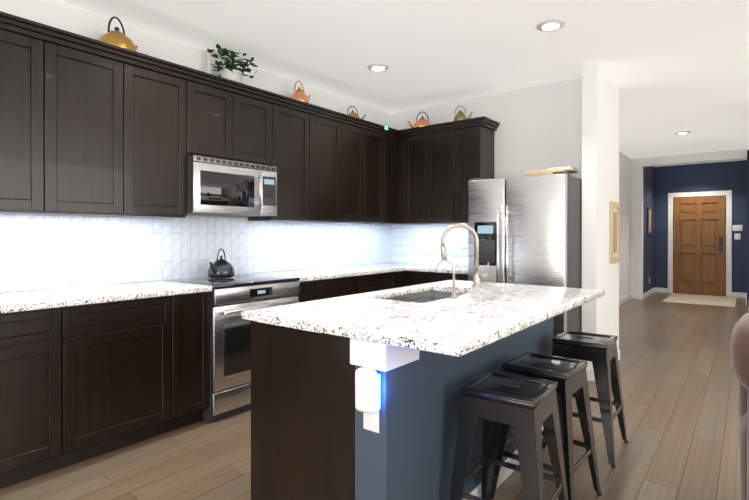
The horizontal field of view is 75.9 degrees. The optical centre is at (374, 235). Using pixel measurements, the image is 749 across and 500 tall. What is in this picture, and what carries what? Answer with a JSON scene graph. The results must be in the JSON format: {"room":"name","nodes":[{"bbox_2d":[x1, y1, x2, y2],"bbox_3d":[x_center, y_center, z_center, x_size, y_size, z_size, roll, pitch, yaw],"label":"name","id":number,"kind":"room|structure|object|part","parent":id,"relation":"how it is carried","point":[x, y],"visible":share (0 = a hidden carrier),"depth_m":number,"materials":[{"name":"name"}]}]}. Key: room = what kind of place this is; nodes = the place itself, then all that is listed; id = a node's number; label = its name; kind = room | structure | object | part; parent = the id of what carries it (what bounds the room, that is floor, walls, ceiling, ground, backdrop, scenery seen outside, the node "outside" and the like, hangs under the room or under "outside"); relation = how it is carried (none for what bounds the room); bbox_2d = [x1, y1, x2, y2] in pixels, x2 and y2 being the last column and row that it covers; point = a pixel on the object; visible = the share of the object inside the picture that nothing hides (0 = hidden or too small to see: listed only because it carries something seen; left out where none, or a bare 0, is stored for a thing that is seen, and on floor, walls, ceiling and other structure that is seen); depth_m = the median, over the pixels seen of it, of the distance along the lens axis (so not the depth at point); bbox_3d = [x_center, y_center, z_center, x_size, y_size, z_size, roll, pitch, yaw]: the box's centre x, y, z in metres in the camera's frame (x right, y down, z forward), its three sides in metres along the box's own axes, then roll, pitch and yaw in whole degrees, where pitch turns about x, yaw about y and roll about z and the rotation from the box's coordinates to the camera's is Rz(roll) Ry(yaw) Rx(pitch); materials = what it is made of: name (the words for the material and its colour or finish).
{"room":"kitchen","nodes":[
{"label":"kitchen","id":0,"kind":"room"},
{"bbox_2d":[0,0,390,292],"bbox_3d":[-2.525,-0.116,2.439,0.150,2.720,8.990,0,0,38],"label":"wall","id":1,"kind":"structure","parent":0,"point":[69,18],"depth_m":3.56,"materials":[{"name":"white paint"}]},
{"bbox_2d":[0,15,59,214],"bbox_3d":[-2.093,-0.634,2.598,0.326,1.014,0.547,0,0,38],"label":"upper cabinet","id":2,"kind":"object","parent":1,"relation":"attached to","point":[29,52],"depth_m":2.61,"materials":[{"name":"brown wood"}]},
{"bbox_2d":[55,31,135,217],"bbox_3d":[-1.830,-0.635,2.936,0.326,1.014,0.552,0,0,38],"label":"upper cabinet","id":3,"kind":"object","parent":1,"relation":"attached to","point":[92,127],"depth_m":2.89,"materials":[{"name":"brown wood"}]},
{"bbox_2d":[98,16,137,51],"bbox_3d":[-1.657,-1.295,3.151,0.235,0.260,0.301,0,0,38],"label":"kettle","id":4,"kind":"object","parent":3,"relation":"on","point":[116,37],"visible":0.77,"depth_m":3.05,"materials":[{"name":"brown metal"}]},
{"bbox_2d":[136,55,199,217],"bbox_3d":[-1.566,-0.636,3.275,0.326,1.014,0.552,0,0,38],"label":"upper cabinet","id":5,"kind":"object","parent":1,"relation":"attached to","point":[167,96],"depth_m":3.22,"materials":[{"name":"brown wood"}]},
{"bbox_2d":[200,75,243,161],"bbox_3d":[-1.299,-0.858,3.618,0.326,0.572,0.441,0,0,38],"label":"upper cabinet","id":6,"kind":"object","parent":1,"relation":"attached to","point":[221,101],"depth_m":3.56,"materials":[{"name":"brown wood"}]},
{"bbox_2d":[187,155,276,216],"bbox_3d":[-1.154,-0.360,3.703,0.451,0.400,0.744,0,0,38],"label":"microwave","id":7,"kind":"object","parent":6,"relation":"attached to","point":[222,187],"visible":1,"depth_m":3.54,"materials":[{"name":"grey metal"}]},
{"bbox_2d":[207,43,257,82],"bbox_3d":[-1.123,-1.331,3.825,0.281,0.329,0.532,0,0,38],"label":"potted plant","id":8,"kind":"object","parent":6,"relation":"on","point":[232,71],"visible":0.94,"depth_m":3.77,"materials":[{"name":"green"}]},
{"bbox_2d":[0,214,467,292],"bbox_3d":[-0.819,0.085,3.360,1.408,0.480,5.138,0,0,38],"label":"backsplash","id":9,"kind":"structure","parent":1,"relation":"attached to","point":[38,252],"depth_m":3.67,"materials":[{"name":"tile"}]},
{"bbox_2d":[244,87,275,166],"bbox_3d":[-1.103,-0.859,3.870,0.326,0.572,0.441,0,0,38],"label":"upper cabinet","id":10,"kind":"object","parent":1,"relation":"attached to","point":[259,107],"depth_m":3.84,"materials":[{"name":"brown wood"}]},
{"bbox_2d":[248,95,315,222],"bbox_3d":[-0.837,-0.639,4.212,0.326,1.014,0.547,0,0,38],"label":"upper cabinet","id":11,"kind":"object","parent":1,"relation":"attached to","point":[295,122],"depth_m":4.15,"materials":[{"name":"brown wood"}]},
{"bbox_2d":[291,80,309,102],"bbox_3d":[-0.664,-1.297,4.426,0.169,0.256,0.248,0,0,38],"label":"copper kettle","id":12,"kind":"object","parent":11,"relation":"on","point":[299,94],"visible":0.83,"depth_m":4.34,"materials":[{"name":"brown metal"}]},
{"bbox_2d":[316,107,347,222],"bbox_3d":[-0.576,-0.640,4.547,0.326,1.014,0.547,0,0,38],"label":"upper cabinet","id":13,"kind":"object","parent":1,"relation":"attached to","point":[331,128],"depth_m":4.51,"materials":[{"name":"brown wood"}]},
{"bbox_2d":[348,115,371,222],"bbox_3d":[-0.339,-0.641,4.851,0.326,1.014,0.467,0,0,38],"label":"upper cabinet","id":14,"kind":"object","parent":1,"relation":"attached to","point":[359,132],"depth_m":4.84,"materials":[{"name":"brown wood"}]},
{"bbox_2d":[347,106,364,118],"bbox_3d":[-0.213,-1.262,5.005,0.163,0.181,0.209,0,0,38],"label":"kettle","id":15,"kind":"object","parent":14,"relation":"on","point":[353,113],"visible":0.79,"depth_m":4.96,"materials":[{"name":"brown metal"}]},
{"bbox_2d":[352,123,387,223],"bbox_3d":[-0.146,-0.642,5.099,0.326,1.014,0.406,0,0,38],"label":"upper cabinet","id":16,"kind":"object","parent":1,"relation":"attached to","point":[379,135],"depth_m":5.10,"materials":[{"name":"brown wood"}]},
{"bbox_2d":[376,127,399,224],"bbox_3d":[0.137,-0.643,5.463,0.326,1.014,0.637,0,0,38],"label":"upper cabinet","id":17,"kind":"object","parent":1,"relation":"attached to","point":[393,136],"depth_m":5.29,"materials":[{"name":"brown wood"}]},
{"bbox_2d":[0,292,748,499],"bbox_3d":[3.462,1.272,3.175,9.600,0.060,17.500,0,0,38],"label":"floor","id":18,"kind":"structure","parent":0,"point":[680,385],"depth_m":2.85,"materials":[{"name":"brown wood"}]},
{"bbox_2d":[0,305,79,488],"bbox_3d":[-2.042,0.807,2.440,0.606,0.876,0.724,0,0,38],"label":"base cabinet","id":19,"kind":"object","parent":18,"relation":"on","point":[79,383],"depth_m":2.42,"materials":[{"name":"black wood"}]},
{"bbox_2d":[0,280,211,313],"bbox_3d":[-2.005,0.347,2.455,0.644,0.036,2.251,0,0,38],"label":"countertop","id":20,"kind":"structure","parent":19,"relation":"on","point":[18,301],"depth_m":2.74,"materials":[{"name":"stone"}]},
{"bbox_2d":[80,294,183,461],"bbox_3d":[-1.678,0.805,2.908,0.606,0.876,0.711,0,0,38],"label":"base cabinet","id":21,"kind":"object","parent":18,"relation":"on","point":[132,351],"depth_m":2.77,"materials":[{"name":"black wood"}]},
{"bbox_2d":[184,292,208,425],"bbox_3d":[-1.428,0.804,3.229,0.606,0.876,0.324,0,0,38],"label":"base cabinet","id":22,"kind":"object","parent":18,"relation":"on","point":[196,305],"depth_m":3.11,"materials":[{"name":"black wood"}]},
{"bbox_2d":[164,273,299,421],"bbox_3d":[-1.047,0.781,3.623,0.691,0.917,0.758,0,0,38],"label":"range","id":23,"kind":"object","parent":18,"relation":"on","point":[233,298],"visible":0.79,"depth_m":3.29,"materials":[{"name":"grey metal"}]},
{"bbox_2d":[207,248,234,278],"bbox_3d":[-1.200,0.208,3.678,0.204,0.226,0.261,0,0,38],"label":"kettle","id":24,"kind":"object","parent":23,"relation":"on","point":[220,268],"visible":1,"depth_m":3.63,"materials":[{"name":"black metal"}]},
{"bbox_2d":[297,279,323,302],"bbox_3d":[-0.774,0.801,4.069,0.606,0.876,0.274,0,0,38],"label":"base cabinet","id":25,"kind":"object","parent":18,"relation":"on","point":[309,290],"depth_m":3.91,"materials":[{"name":"black wood"}]},
{"bbox_2d":[324,275,363,298],"bbox_3d":[-0.558,0.800,4.347,0.606,0.876,0.651,0,0,38],"label":"base cabinet","id":26,"kind":"object","parent":18,"relation":"on","point":[335,287],"depth_m":4.23,"materials":[{"name":"black wood"}]},
{"bbox_2d":[364,271,399,292],"bbox_3d":[-0.228,0.799,4.770,0.606,0.876,0.670,0,0,38],"label":"base cabinet","id":27,"kind":"object","parent":18,"relation":"on","point":[382,281],"depth_m":4.67,"materials":[{"name":"black wood"}]},
{"bbox_2d":[251,317,552,499],"bbox_3d":[0.303,0.805,2.588,0.753,0.877,1.824,0,0,38],"label":"kitchen island","id":28,"kind":"object","parent":18,"relation":"on","point":[312,438],"visible":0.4,"depth_m":1.89,"materials":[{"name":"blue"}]},
{"bbox_2d":[355,367,379,432],"bbox_3d":[-0.008,0.555,1.656,0.105,0.210,0.055,0,0,38],"label":"outlet","id":29,"kind":"object","parent":28,"relation":"attached to","point":[367,392],"visible":1,"depth_m":1.63,"materials":[{"name":"white plastic"}]},
{"bbox_2d":[241,280,604,356],"bbox_3d":[0.409,0.461,2.514,1.070,0.265,1.870,0,0,38],"label":"island countertop","id":30,"kind":"structure","parent":28,"relation":"on","point":[433,317],"depth_m":2.07,"materials":[{"name":"stone"}]},
{"bbox_2d":[435,223,489,297],"bbox_3d":[0.480,0.124,2.867,0.329,0.406,0.623,0,0,38],"label":"faucet","id":31,"kind":"object","parent":30,"relation":"on","point":[477,277],"visible":1,"depth_m":3.05,"materials":[{"name":"silver metal"}]},
{"bbox_2d":[400,271,411,286],"bbox_3d":[0.192,0.797,5.310,0.606,0.876,0.818,0,0,38],"label":"base cabinet","id":32,"kind":"object","parent":18,"relation":"on","point":[405,276],"depth_m":4.94,"materials":[{"name":"black wood"}]},
{"bbox_2d":[250,262,423,281],"bbox_3d":[-0.189,0.339,4.781,0.651,0.036,2.117,0,0,38],"label":"countertop","id":33,"kind":"structure","parent":32,"relation":"on","point":[312,274],"depth_m":4.48,"materials":[{"name":"stone"}]},
{"bbox_2d":[412,271,447,284],"bbox_3d":[0.741,0.798,5.017,0.400,0.876,0.606,0,0,38],"label":"base cabinet","id":34,"kind":"object","parent":18,"relation":"on","point":[418,278],"depth_m":4.81,"materials":[{"name":"black wood"}]},
{"bbox_2d":[408,264,467,273],"bbox_3d":[0.821,0.339,4.929,0.746,0.036,0.644,0,0,38],"label":"countertop","id":35,"kind":"structure","parent":34,"relation":"on","point":[459,269],"depth_m":4.79,"materials":[{"name":"stone"}]},
{"bbox_2d":[448,273,467,280],"bbox_3d":[0.962,0.799,4.845,0.400,0.876,0.606,0,0,38],"label":"base cabinet","id":36,"kind":"object","parent":18,"relation":"on","point":[464,277],"depth_m":4.58,"materials":[{"name":"black wood"}]},
{"bbox_2d":[450,370,567,499],"bbox_3d":[0.547,0.923,1.945,0.412,0.645,0.412,0,0,38],"label":"stool","id":37,"kind":"object","parent":18,"relation":"on","point":[525,407],"visible":1,"depth_m":1.89,"materials":[{"name":"black metal"}]},
{"bbox_2d":[468,166,581,336],"bbox_3d":[1.396,0.305,4.345,0.847,1.825,0.855,0,0,38],"label":"fridge","id":38,"kind":"object","parent":18,"relation":"on","point":[528,229],"depth_m":4.02,"materials":[{"name":"grey metal"}]},
{"bbox_3d":[1.454,-0.553,4.415,0.700,0.108,0.400,0,0,38],"label":"items on top of the fridge","id":39,"kind":"part","parent":38,"relation":"part of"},
{"bbox_2d":[490,352,601,499],"bbox_3d":[0.812,0.922,2.284,0.418,0.645,0.418,0,0,38],"label":"stool","id":40,"kind":"object","parent":18,"relation":"on","point":[569,375],"visible":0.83,"depth_m":2.23,"materials":[{"name":"black metal"}]},
{"bbox_2d":[542,330,627,467],"bbox_3d":[1.248,0.920,2.844,0.405,0.645,0.405,0,0,38],"label":"stool","id":41,"kind":"object","parent":18,"relation":"on","point":[599,352],"visible":0.83,"depth_m":2.72,"materials":[{"name":"black metal"}]},
{"bbox_2d":[662,293,736,306],"bbox_3d":[6.253,1.216,9.201,1.080,0.011,1.600,0,0,38],"label":"doormat","id":42,"kind":"object","parent":18,"relation":"on","point":[725,301],"visible":1,"depth_m":9.14,"materials":[{"name":"beige fabric"}]},
{"bbox_2d":[730,313,748,499],"bbox_3d":[2.295,0.746,1.210,2.230,1.005,1.070,0,0,38],"label":"sofa","id":43,"kind":"object","parent":18,"relation":"on","point":[739,351],"visible":1,"depth_m":1.54,"materials":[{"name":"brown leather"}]},
{"bbox_2d":[59,0,748,166],"bbox_3d":[3.462,-1.508,3.166,9.600,0.060,17.500,0,0,38],"label":"ceiling","id":44,"kind":"structure","parent":0,"point":[671,68],"depth_m":3.77,"materials":[{"name":"white paint"}]},
{"bbox_2d":[367,63,388,70],"bbox_3d":[0.032,-1.475,4.214,0.196,0.012,0.196,0,0,38],"label":"recessed light","id":45,"kind":"object","parent":44,"relation":"in","point":[378,67],"visible":0.9,"depth_m":4.18,"materials":[{"name":"white"}]},
{"bbox_2d":[536,19,564,30],"bbox_3d":[1.235,-1.472,3.366,0.196,0.012,0.196,0,0,38],"label":"recessed light","id":46,"kind":"object","parent":44,"relation":"in","point":[551,25],"visible":0.98,"depth_m":3.34,"materials":[{"name":"white"}]},
{"bbox_2d":[675,131,690,133],"bbox_3d":[4.436,-1.484,6.907,0.196,0.012,0.196,0,0,38],"label":"recessed light","id":47,"kind":"object","parent":44,"relation":"in","point":[683,132],"visible":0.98,"depth_m":6.87,"materials":[{"name":"white"}]},
{"bbox_2d":[391,73,609,334],"bbox_3d":[1.196,-0.125,5.143,2.400,2.720,0.150,0,0,38],"label":"wall","id":48,"kind":"structure","parent":0,"point":[539,128],"depth_m":4.74,"materials":[{"name":"white paint"}]},
{"bbox_2d":[400,127,443,224],"bbox_3d":[0.531,-0.643,5.353,0.432,1.014,0.326,0,0,38],"label":"upper cabinet","id":49,"kind":"object","parent":48,"relation":"attached to","point":[416,144],"depth_m":5.21,"materials":[{"name":"brown wood"}]},
{"bbox_2d":[432,123,459,223],"bbox_3d":[0.783,-0.642,5.156,0.452,1.014,0.326,0,0,38],"label":"upper cabinet","id":50,"kind":"object","parent":48,"relation":"attached to","point":[445,136],"depth_m":4.99,"materials":[{"name":"brown wood"}]},
{"bbox_2d":[407,112,430,127],"bbox_3d":[0.506,-1.280,5.366,0.260,0.215,0.193,0,0,38],"label":"copper kettle","id":51,"kind":"object","parent":50,"relation":"on","point":[422,121],"visible":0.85,"depth_m":5.29,"materials":[{"name":"brown metal"}]},
{"bbox_2d":[460,119,495,222],"bbox_3d":[1.008,-0.642,4.982,0.361,1.014,0.326,0,0,38],"label":"upper cabinet","id":52,"kind":"object","parent":48,"relation":"attached to","point":[476,135],"depth_m":4.84,"materials":[{"name":"brown wood"}]},
{"bbox_2d":[454,106,472,120],"bbox_3d":[0.926,-1.273,5.039,0.193,0.204,0.135,0,0,38],"label":"kettle","id":53,"kind":"object","parent":52,"relation":"on","point":[460,115],"visible":0.77,"depth_m":5.01,"materials":[{"name":"green"}]},
{"bbox_2d":[586,287,746,381],"bbox_3d":[6.515,1.185,5.288,7.380,0.100,7.613,0,0,38],"label":"baseboard","id":54,"kind":"structure","parent":48,"relation":"attached to","point":[590,375],"depth_m":9.24,"materials":[{"name":"white"}]},
{"bbox_2d":[582,62,618,368],"bbox_3d":[2.117,-0.123,4.471,0.120,2.720,0.900,0,0,38],"label":"wall","id":55,"kind":"structure","parent":0,"point":[594,182],"depth_m":4.14,"materials":[{"name":"white paint"}]},
{"bbox_2d":[610,201,619,263],"bbox_3d":[2.300,-0.033,4.589,0.021,0.580,0.350,0,0,38],"label":"framed picture","id":56,"kind":"object","parent":55,"relation":"attached to","point":[614,232],"visible":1,"depth_m":4.57,"materials":[{"name":"beige wood"}]},
{"bbox_2d":[619,151,630,298],"bbox_3d":[3.266,-0.132,7.239,0.150,2.720,5.700,0,0,38],"label":"wall","id":57,"kind":"structure","parent":0,"point":[625,223],"depth_m":8.90,"materials":[{"name":"white paint"}]},
{"bbox_2d":[643,166,654,293],"bbox_3d":[5.646,-0.141,9.987,0.150,2.720,1.560,0,0,38],"label":"wall","id":58,"kind":"structure","parent":0,"point":[648,201],"depth_m":9.81,"materials":[{"name":"blue paint"}]},
{"bbox_2d":[647,207,650,234],"bbox_3d":[5.612,-0.305,9.797,0.027,0.550,0.400,0,0,38],"label":"framed picture","id":59,"kind":"object","parent":58,"relation":"attached to","point":[648,220],"visible":1,"depth_m":9.66,"materials":[{"name":"brown wood"}]},
{"bbox_2d":[631,149,746,293],"bbox_3d":[5.732,-0.137,8.836,1.780,2.720,0.150,0,0,38],"label":"wall","id":60,"kind":"structure","parent":0,"point":[636,226],"depth_m":9.23,"materials":[{"name":"white paint"}]},
{"bbox_2d":[654,160,746,295],"bbox_3d":[6.765,-0.141,10.008,1.590,2.720,0.150,0,0,38],"label":"wall","id":61,"kind":"structure","parent":0,"point":[719,176],"depth_m":9.86,"materials":[{"name":"blue paint"}]},
{"bbox_2d":[673,196,724,295],"bbox_3d":[6.694,0.199,9.909,0.890,2.018,0.092,0,0,38],"label":"front door","id":62,"kind":"structure","parent":61,"relation":"in","point":[698,245],"depth_m":9.91,"materials":[{"name":"brown wood"}]},
{"bbox_2d":[668,190,731,296],"bbox_3d":[6.716,0.152,9.938,1.100,2.135,0.021,0,0,38],"label":"door frame","id":63,"kind":"structure","parent":61,"relation":"attached to","point":[728,193],"depth_m":9.76,"materials":[{"name":"white wood"}]},
{"bbox_2d":[732,225,742,230],"bbox_3d":[7.226,-0.159,9.549,0.160,0.120,0.007,0,0,38],"label":"light switch","id":64,"kind":"object","parent":61,"relation":"attached to","point":[737,228],"depth_m":9.55,"materials":[{"name":"white plastic"}]},
{"bbox_2d":[734,234,740,239],"bbox_3d":[7.226,0.011,9.550,0.100,0.120,0.007,0,0,38],"label":"light switch","id":65,"kind":"object","parent":61,"relation":"attached to","point":[736,236],"depth_m":9.55,"materials":[{"name":"white plastic"}]},
{"bbox_2d":[747,150,748,305],"bbox_3d":[7.019,-0.137,8.918,0.150,2.720,1.560,0,0,38],"label":"wall","id":66,"kind":"structure","parent":0,"point":[747,227],"depth_m":8.34,"materials":[{"name":"paint"}]}
]}

